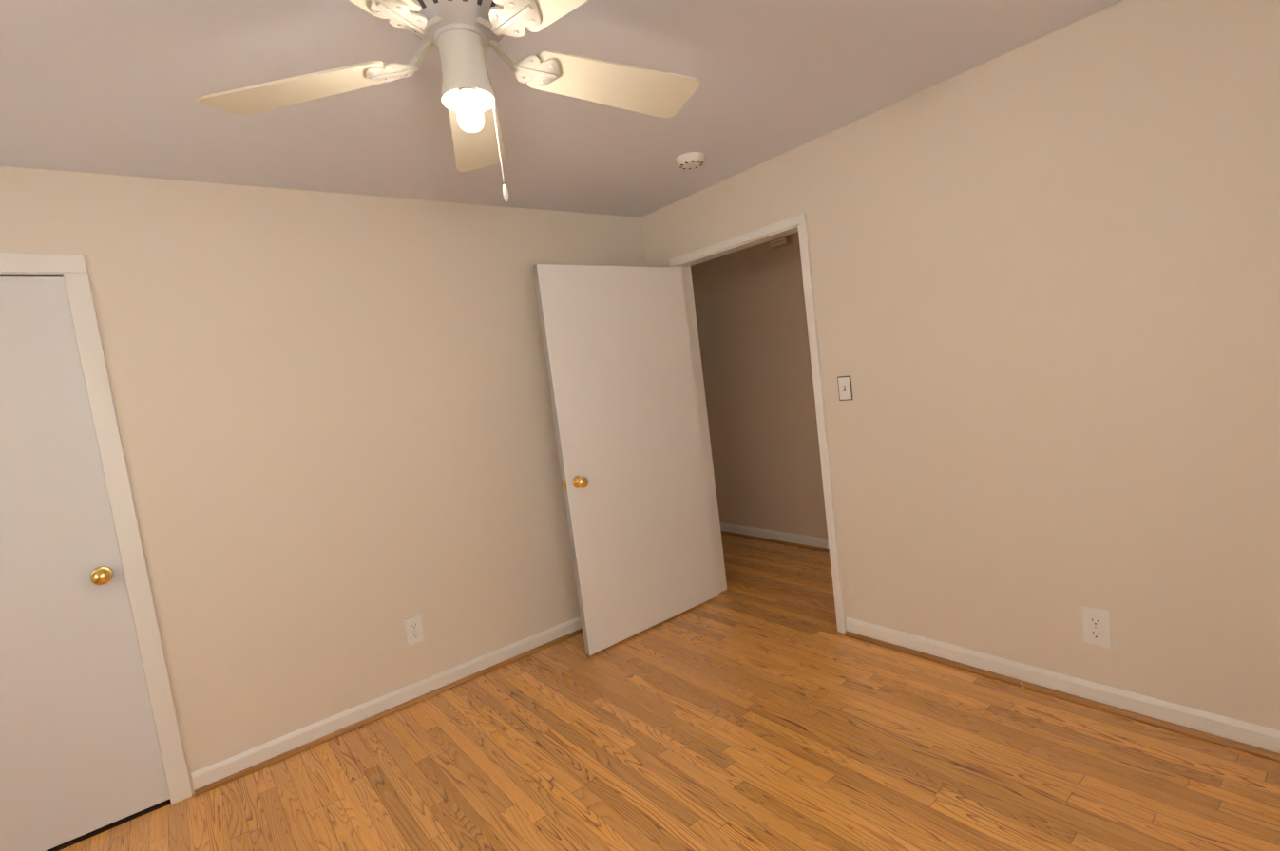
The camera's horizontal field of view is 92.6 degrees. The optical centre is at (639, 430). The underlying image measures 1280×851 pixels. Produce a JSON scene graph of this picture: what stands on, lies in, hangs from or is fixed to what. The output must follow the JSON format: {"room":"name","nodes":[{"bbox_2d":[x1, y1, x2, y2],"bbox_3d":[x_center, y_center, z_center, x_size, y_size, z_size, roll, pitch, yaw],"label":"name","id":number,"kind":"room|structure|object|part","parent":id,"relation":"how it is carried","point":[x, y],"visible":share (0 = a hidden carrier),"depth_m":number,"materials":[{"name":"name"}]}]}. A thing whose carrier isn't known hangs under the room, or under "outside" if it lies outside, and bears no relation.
{"room":"empty bedroom","nodes":[
{"label":"empty bedroom","id":0,"kind":"room"},
{"bbox_2d":[46,799,171,850],"bbox_3d":[-2.178,1.528,2.226,0.766,0.001,0.109,-11,6,-38],"label":"gap","id":1,"kind":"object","parent":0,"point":[109,827],"depth_m":2.31,"materials":[{"name":"brown wood"}]},
{"bbox_2d":[0,166,647,794],"bbox_3d":[-1.427,0.148,2.829,4.000,2.440,0.110,-11,6,-38],"label":"wall","id":2,"kind":"structure","parent":0,"point":[336,429],"depth_m":2.75,"materials":[{"name":"beige paint"}]},
{"bbox_2d":[0,276,170,850],"bbox_3d":[-2.264,0.503,2.083,0.758,2.043,0.102,-11,6,-38],"label":"closet door","id":3,"kind":"structure","parent":2,"relation":"in","point":[80,754],"depth_m":2.22,"materials":[{"name":"white wood"}]},
{"bbox_3d":[-1.998,0.542,2.270,0.066,0.066,0.068,-11,6,-38],"label":"knob","id":4,"kind":"part","parent":3,"relation":"part of","materials":[{"name":"gold metal"}]},
{"bbox_2d":[0,252,191,804],"bbox_3d":[-2.303,0.473,2.125,0.892,2.137,0.126,-11,6,-38],"label":"trim","id":5,"kind":"structure","parent":2,"relation":"attached to","point":[71,269],"depth_m":2.31,"materials":[{"name":"white wood"}]},
{"bbox_2d":[191,616,581,790],"bbox_3d":[-0.743,1.213,3.282,2.704,0.088,0.013,-11,6,-38],"label":"baseboard","id":6,"kind":"structure","parent":2,"relation":"attached to","point":[237,763],"depth_m":2.86,"materials":[{"name":"white wood"}]},
{"bbox_2d":[194,628,582,797],"bbox_3d":[-0.729,1.247,3.273,2.704,0.019,0.019,-11,6,-38],"label":"trim","id":7,"kind":"structure","parent":2,"relation":"attached to","point":[277,758],"depth_m":2.85,"materials":[{"name":"brown wood"}]},
{"bbox_2d":[403,613,424,646],"bbox_3d":[-1.105,0.978,3.001,0.084,0.138,0.008,-11,6,-38],"label":"electrical outlet","id":8,"kind":"object","parent":2,"relation":"attached to","point":[414,629],"visible":1,"depth_m":3.00,"materials":[{"name":"white plastic"}]},
{"bbox_2d":[0,0,1123,217],"bbox_3d":[-0.370,-1.198,2.057,5.520,0.100,5.110,-11,6,-38],"label":"ceiling","id":9,"kind":"structure","parent":0,"point":[118,87],"depth_m":2.04,"materials":[{"name":"paint"}]},
{"bbox_2d":[196,0,699,201],"bbox_3d":[-0.353,-0.791,1.324,1.187,0.588,1.172,-11,6,-38],"label":"fan","id":10,"kind":"object","parent":9,"relation":"hanging from","point":[462,36],"visible":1,"depth_m":1.36,"materials":[{"name":"white wood"}]},
{"bbox_3d":[-0.370,-0.699,1.329,0.059,0.092,0.059,-11,6,-38],"label":"bulb","id":11,"kind":"part","parent":10,"relation":"part of","materials":[{"name":"white glass"}]},
{"bbox_3d":[-0.314,-0.670,1.329,0.012,0.338,0.013,-11,6,-38],"label":"pull cord","id":12,"kind":"part","parent":10,"relation":"part of","materials":[{"name":"white plastic"}]},
{"bbox_2d":[676,152,705,169],"bbox_3d":[0.243,-1.279,2.910,0.136,0.042,0.136,-11,6,-38],"label":"smoke detector","id":13,"kind":"object","parent":9,"relation":"attached to","point":[691,160],"visible":1,"depth_m":2.87,"materials":[{"name":"white plastic"}]},
{"bbox_2d":[58,534,1279,850],"bbox_3d":[-0.059,1.313,2.282,5.520,0.100,5.110,-11,6,-38],"label":"floor","id":14,"kind":"structure","parent":0,"point":[760,703],"depth_m":2.25,"materials":[{"name":"brown wood"}]},
{"bbox_2d":[690,231,828,539],"bbox_3d":[1.806,-0.336,3.766,0.110,2.440,4.910,-11,6,-38],"label":"wall","id":15,"kind":"structure","parent":0,"point":[750,306],"depth_m":4.77,"materials":[{"name":"paint"}]},
{"bbox_2d":[719,522,829,549],"bbox_3d":[1.902,0.836,3.832,0.013,0.088,4.910,-11,6,-38],"label":"baseboard","id":16,"kind":"structure","parent":15,"relation":"attached to","point":[783,537],"depth_m":4.86,"materials":[{"name":"white wood"}]},
{"bbox_2d":[720,531,829,553],"bbox_3d":[1.894,0.872,3.826,0.019,0.019,4.910,-11,6,-38],"label":"trim","id":17,"kind":"structure","parent":15,"relation":"attached to","point":[778,542],"depth_m":4.84,"materials":[{"name":"brown wood"}]},
{"bbox_2d":[770,233,793,249],"bbox_3d":[1.004,-1.415,4.390,0.043,0.190,0.190,-11,6,-38],"label":"air vent","id":18,"kind":"object","parent":15,"relation":"in","point":[782,241],"visible":0.44,"depth_m":4.37,"materials":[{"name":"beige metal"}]},
{"bbox_2d":[641,0,1279,730],"bbox_3d":[0.953,-0.170,3.092,0.110,2.440,4.910,-11,6,-38],"label":"wall","id":19,"kind":"structure","parent":0,"point":[1046,283],"depth_m":2.22,"materials":[{"name":"beige paint"}]},
{"bbox_2d":[533,264,719,655],"bbox_3d":[-0.016,0.104,3.465,1.000,2.045,0.177,-11,6,-38],"label":"bedroom door","id":20,"kind":"structure","parent":19,"relation":"in","point":[617,348],"depth_m":3.40,"materials":[{"name":"white wood"}]},
{"bbox_2d":[562,478,566,490],"bbox_3d":[-0.394,0.279,3.163,0.010,0.056,0.026,-11,6,-38],"label":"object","id":21,"kind":"structure","parent":20,"relation":"attached to","point":[563,485],"depth_m":3.16,"materials":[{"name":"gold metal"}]},
{"bbox_3d":[-0.337,0.268,3.210,0.067,0.066,0.177,-11,6,-38],"label":"knob","id":22,"kind":"part","parent":20,"relation":"part of","materials":[{"name":"gold metal"}]},
{"bbox_2d":[668,212,846,633],"bbox_3d":[0.670,-0.012,3.486,0.138,2.127,1.016,-11,6,-38],"label":"door frame","id":23,"kind":"structure","parent":19,"relation":"attached to","point":[769,233],"depth_m":3.17,"materials":[{"name":"white wood"}]},
{"bbox_2d":[837,375,852,401],"bbox_3d":[0.982,-0.203,2.943,0.019,0.118,0.073,-11,6,-38],"label":"light switch","id":24,"kind":"object","parent":19,"relation":"attached to","point":[845,391],"visible":1,"depth_m":2.94,"materials":[{"name":"white plastic"}]},
{"bbox_2d":[844,630,1279,762],"bbox_3d":[1.774,1.031,2.222,0.019,0.019,2.322,-11,6,-38],"label":"trim","id":25,"kind":"structure","parent":19,"relation":"attached to","point":[1226,742],"depth_m":2.31,"materials":[{"name":"brown wood"}]},
{"bbox_2d":[845,617,1279,753],"bbox_3d":[1.782,0.994,2.228,0.013,0.088,2.322,-11,6,-38],"label":"baseboard","id":26,"kind":"structure","parent":19,"relation":"attached to","point":[1245,733],"depth_m":2.32,"materials":[{"name":"white wood"}]},
{"bbox_2d":[1080,606,1111,649],"bbox_3d":[1.697,0.731,2.276,0.008,0.147,0.090,-11,6,-38],"label":"electrical outlet","id":27,"kind":"object","parent":19,"relation":"attached to","point":[1096,622],"visible":1,"depth_m":2.27,"materials":[{"name":"white plastic"}]}
]}

